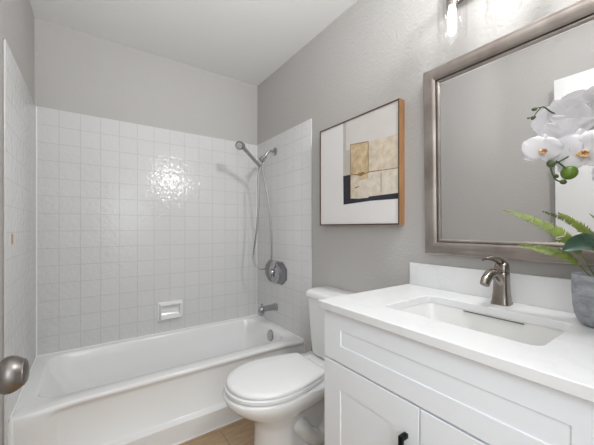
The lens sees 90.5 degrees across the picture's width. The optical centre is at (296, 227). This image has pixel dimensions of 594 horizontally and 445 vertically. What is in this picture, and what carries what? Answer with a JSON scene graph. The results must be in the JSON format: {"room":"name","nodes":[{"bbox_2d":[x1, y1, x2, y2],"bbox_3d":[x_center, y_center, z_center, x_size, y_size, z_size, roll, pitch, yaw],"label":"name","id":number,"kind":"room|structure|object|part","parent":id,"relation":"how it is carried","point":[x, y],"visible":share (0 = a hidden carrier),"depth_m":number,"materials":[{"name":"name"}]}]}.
{"room":"bathroom","nodes":[
{"label":"bathroom","id":0,"kind":"room"},
{"bbox_2d":[0,355,29,394],"bbox_3d":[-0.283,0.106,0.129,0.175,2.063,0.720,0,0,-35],"label":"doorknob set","id":1,"kind":"structure","parent":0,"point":[14,369],"depth_m":0.39,"materials":[{"name":"silver metal"}]},
{"bbox_2d":[0,0,33,444],"bbox_3d":[-0.896,-0.061,0.701,0.100,2.423,2.575,0,0,-35],"label":"wall","id":2,"kind":"structure","parent":0,"point":[16,16],"depth_m":1.29,"materials":[{"name":"paint"}]},
{"bbox_2d":[3,39,35,444],"bbox_3d":[-1.363,0.205,1.466,0.008,1.890,0.770,0,0,-35],"label":"tile","id":3,"kind":"structure","parent":2,"relation":"attached to","point":[19,108],"depth_m":1.34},
{"bbox_2d":[34,18,256,144],"bbox_3d":[-1.002,-0.061,2.257,1.706,2.423,0.100,0,0,-35],"label":"wall","id":4,"kind":"structure","parent":0,"point":[75,71],"depth_m":2.09,"materials":[{"name":"paint"}]},
{"bbox_2d":[37,106,256,355],"bbox_3d":[-0.972,0.031,2.213,1.506,1.541,0.008,0,0,-35],"label":"tile","id":5,"kind":"structure","parent":4,"relation":"attached to","point":[132,218],"depth_m":2.08,"materials":[{"name":"white tile"}]},
{"bbox_2d":[158,300,182,320],"bbox_3d":[-0.943,0.620,2.201,0.176,0.135,0.044,0,0,-35],"label":"soap dish","id":6,"kind":"object","parent":5,"relation":"attached to","point":[167,310],"visible":1,"depth_m":2.20,"materials":[{"name":"white ceramic"}]},
{"bbox_2d":[30,0,357,85],"bbox_3d":[-0.266,-1.303,1.201,1.706,0.060,2.675,0,0,-35],"label":"ceiling","id":7,"kind":"structure","parent":0,"point":[247,41],"depth_m":1.86,"materials":[{"name":"paint"}]},
{"bbox_2d":[178,418,253,444],"bbox_3d":[0.205,1.180,0.493,3.500,0.060,4.375,0,0,-35],"label":"floor","id":8,"kind":"structure","parent":0,"point":[240,432],"depth_m":1.62,"materials":[{"name":"brown wood"}]},
{"bbox_2d":[9,315,303,444],"bbox_3d":[-0.763,0.966,1.915,1.488,0.368,0.718,0,0,-35],"label":"bathtub","id":9,"kind":"object","parent":8,"relation":"on","point":[166,388],"visible":0.85,"depth_m":1.65,"materials":[{"name":"white ceramic"}]},
{"bbox_3d":[-0.208,0.832,2.275,0.020,0.086,0.086,0,0,-35],"label":"overflow plate","id":10,"kind":"part","parent":9,"relation":"part of","materials":[{"name":"silver metal"}]},
{"bbox_2d":[8,106,304,444],"bbox_3d":[-0.763,0.209,1.914,1.498,1.890,0.730,0,0,-35],"label":"caulk","id":11,"kind":"structure","parent":8,"relation":"on","point":[10,424],"depth_m":1.78,"materials":[{"name":"white"}]},
{"bbox_2d":[223,286,353,444],"bbox_3d":[-0.010,0.756,1.495,0.738,0.787,0.400,0,0,-35],"label":"toilet","id":12,"kind":"object","parent":8,"relation":"on","point":[283,395],"visible":0.73,"depth_m":1.36,"materials":[{"name":"white ceramic"}]},
{"bbox_3d":[-0.017,0.946,1.490,0.722,0.407,0.366,0,0,-35],"label":"bowl","id":13,"kind":"part","parent":12,"relation":"part of","materials":[{"name":"white ceramic"}]},
{"bbox_3d":[-0.113,0.729,1.423,0.468,0.020,0.368,0,0,-35],"label":"seat","id":14,"kind":"part","parent":12,"relation":"part of","materials":[{"name":"white plastic"}]},
{"bbox_3d":[-0.110,0.706,1.425,0.460,0.022,0.360,0,0,-35],"label":"lid","id":15,"kind":"part","parent":12,"relation":"part of","materials":[{"name":"white plastic"}]},
{"bbox_3d":[0.223,0.578,1.657,0.162,0.340,0.380,0,0,-35],"label":"tank","id":16,"kind":"part","parent":12,"relation":"part of","materials":[{"name":"white ceramic"}]},
{"bbox_3d":[0.220,0.385,1.656,0.176,0.044,0.400,0,0,-35],"label":"tank lid","id":17,"kind":"part","parent":12,"relation":"part of","materials":[{"name":"white ceramic"}]},
{"bbox_2d":[325,309,593,444],"bbox_3d":[0.520,0.718,0.896,0.562,0.865,0.752,0,0,-35],"label":"vanity cabinet","id":18,"kind":"object","parent":8,"relation":"on","point":[383,387],"visible":0.76,"depth_m":0.74,"materials":[{"name":"white paint"}]},
{"bbox_3d":[0.213,0.753,0.911,0.020,0.583,0.373,0,0,-35],"label":"door","id":19,"kind":"part","parent":18,"relation":"part of","materials":[{"name":"white paint"}]},
{"bbox_3d":[0.279,0.610,0.774,0.028,0.132,0.012,0,0,-35],"label":"door handle","id":20,"kind":"part","parent":18,"relation":"part of","materials":[{"name":"black metal"}]},
{"bbox_3d":[0.428,0.753,0.603,0.020,0.583,0.372,0,0,-35],"label":"door","id":21,"kind":"part","parent":18,"relation":"part of","materials":[{"name":"white paint"}]},
{"bbox_2d":[318,262,593,402],"bbox_3d":[0.525,0.222,0.899,0.554,0.126,0.778,0,0,-35],"label":"countertop","id":22,"kind":"structure","parent":18,"relation":"on","point":[565,364],"depth_m":0.86,"materials":[{"name":"white stone"}]},
{"bbox_2d":[398,302,564,345],"bbox_3d":[0.517,0.346,0.886,0.313,0.121,0.462,0,0,-35],"label":"sink","id":23,"kind":"object","parent":22,"relation":"in","point":[526,333],"visible":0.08,"depth_m":0.96,"materials":[{"name":"white ceramic"}]},
{"bbox_2d":[480,256,512,305],"bbox_3d":[0.652,0.175,0.972,0.168,0.167,0.056,0,0,-35],"label":"faucet","id":24,"kind":"object","parent":22,"relation":"on","point":[500,275],"visible":1,"depth_m":0.98,"materials":[{"name":"silver metal"}]},
{"bbox_3d":[0.644,0.169,0.966,0.148,0.068,0.031,0,0,-35],"label":"spout","id":25,"kind":"part","parent":24,"relation":"part of","materials":[{"name":"silver metal"}]},
{"bbox_3d":[0.652,0.121,0.972,0.150,0.058,0.040,0,0,-35],"label":"lever","id":26,"kind":"part","parent":24,"relation":"part of","materials":[{"name":"silver metal"}]},
{"bbox_2d":[503,85,593,327],"bbox_3d":[0.742,-0.039,0.710,0.370,0.595,0.284,0,0,20],"label":"potted orchid","id":27,"kind":"object","parent":22,"relation":"on","point":[564,129],"visible":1,"depth_m":0.71,"materials":[{"name":"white plant"}]},
{"bbox_3d":[0.587,-0.190,0.704,0.084,0.067,0.017,0,0,17],"label":"flower","id":28,"kind":"part","parent":27,"relation":"part of","materials":[{"name":"white plant"}]},
{"bbox_3d":[0.700,-0.076,0.726,0.239,0.441,0.043,0,0,-13],"label":"stem","id":29,"kind":"part","parent":27,"relation":"part of","materials":[{"name":"green plant"}]},
{"bbox_3d":[0.623,-0.215,0.708,0.093,0.086,0.020,0,0,18],"label":"flower","id":30,"kind":"part","parent":27,"relation":"part of","materials":[{"name":"white plant"}]},
{"bbox_3d":[0.648,-0.267,0.729,0.114,0.095,0.028,0,0,20],"label":"flower","id":31,"kind":"part","parent":27,"relation":"part of","materials":[{"name":"white plant"}]},
{"bbox_3d":[0.665,-0.243,0.715,0.054,0.108,0.091,0,0,-35],"label":"flower","id":32,"kind":"part","parent":27,"relation":"part of","materials":[{"name":"white plant"}]},
{"bbox_3d":[0.663,-0.183,0.685,0.127,0.099,0.017,0,0,37],"label":"flower","id":33,"kind":"part","parent":27,"relation":"part of","materials":[{"name":"white plant"}]},
{"bbox_3d":[0.701,-0.288,0.707,0.120,0.096,0.035,0,0,28],"label":"flower","id":34,"kind":"part","parent":27,"relation":"part of","materials":[{"name":"white plant"}]},
{"bbox_3d":[0.805,0.191,0.769,0.131,0.135,0.131,0,0,-35],"label":"pot","id":35,"kind":"part","parent":27,"relation":"part of","materials":[{"name":"grey ceramic"}]},
{"bbox_2d":[257,0,593,292],"bbox_3d":[0.421,-0.061,1.620,0.100,2.423,2.575,0,0,-35],"label":"wall","id":36,"kind":"structure","parent":0,"point":[376,53],"depth_m":1.52,"materials":[{"name":"paint"}]},
{"bbox_2d":[257,118,311,352],"bbox_3d":[-0.128,0.205,2.313,0.008,1.890,0.794,0,0,-35],"label":"tile","id":37,"kind":"structure","parent":36,"relation":"attached to","point":[288,174],"depth_m":2.20,"materials":[{"name":"white tile"}]},
{"bbox_2d":[235,141,276,269],"bbox_3d":[-0.331,-0.156,2.279,0.367,0.982,0.139,0,0,-44],"label":"shower","id":38,"kind":"object","parent":37,"relation":"attached to","point":[239,145],"visible":1,"depth_m":2.31,"materials":[{"name":"silver metal"}]},
{"bbox_3d":[-0.350,-0.548,2.234,0.031,0.150,0.213,0,0,35],"label":"handle","id":39,"kind":"part","parent":38,"relation":"part of","materials":[{"name":"silver metal"}]},
{"bbox_2d":[258,303,277,315],"bbox_3d":[-0.230,0.635,2.321,0.150,0.090,0.060,0,0,-35],"label":"tub spout","id":40,"kind":"object","parent":37,"relation":"attached to","point":[274,306],"visible":1,"depth_m":2.30,"materials":[{"name":"silver metal"}]},
{"bbox_2d":[265,260,286,284],"bbox_3d":[-0.145,0.339,2.283,0.053,0.173,0.315,0,0,-35],"label":"shower valve","id":41,"kind":"object","parent":37,"relation":"attached to","point":[276,272],"visible":0.98,"depth_m":2.25,"materials":[{"name":"silver metal"}]},
{"bbox_3d":[-0.203,0.365,2.343,0.025,0.074,0.052,0,0,-35],"label":"knob","id":42,"kind":"part","parent":41,"relation":"part of","materials":[{"name":"silver metal"}]},
{"bbox_3d":[-0.186,0.354,2.355,0.021,0.176,0.176,0,0,-35],"label":"dial plate","id":43,"kind":"part","parent":41,"relation":"part of","materials":[{"name":"silver metal"}]},
{"bbox_2d":[320,98,404,224],"bbox_3d":[0.327,-0.311,1.630,0.042,0.592,0.585,0,0,-35],"label":"framed picture","id":44,"kind":"object","parent":36,"relation":"attached to","point":[362,156],"visible":1,"depth_m":1.55,"materials":[{"name":"white paper"}]},
{"bbox_2d":[446,0,507,35],"bbox_3d":[0.703,-0.866,0.988,0.160,0.299,0.460,0,0,-35],"label":"vanity light","id":45,"kind":"object","parent":36,"relation":"attached to","point":[451,5],"visible":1,"depth_m":1.10,"materials":[{"name":"white glass"}]},
{"bbox_2d":[446,0,457,35],"bbox_3d":[0.583,-0.822,1.108,0.052,0.197,0.052,0,0,-35],"label":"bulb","id":46,"kind":"object","parent":45,"relation":"attached to","point":[451,5],"depth_m":1.10,"materials":[{"name":"white glass"}]},
{"bbox_2d":[497,0,507,8],"bbox_3d":[0.679,-0.822,0.971,0.052,0.197,0.052,0,0,-35],"label":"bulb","id":47,"kind":"object","parent":45,"relation":"attached to","point":[501,4],"depth_m":0.96,"materials":[{"name":"white glass"}]},
{"bbox_2d":[410,262,573,312],"bbox_3d":[0.747,0.209,1.048,0.020,0.100,0.769,0,0,-35],"label":"backsplash","id":48,"kind":"structure","parent":36,"relation":"attached to","point":[555,293],"depth_m":1.03,"materials":[{"name":"white stone"}]},
{"bbox_2d":[423,0,593,266],"bbox_3d":[0.735,-0.279,1.037,0.036,0.782,0.605,-1,1,-35],"label":"mirror","id":49,"kind":"object","parent":36,"relation":"attached to","point":[478,103],"visible":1,"depth_m":1.04,"materials":[{"name":"grey mirror"}]}
]}

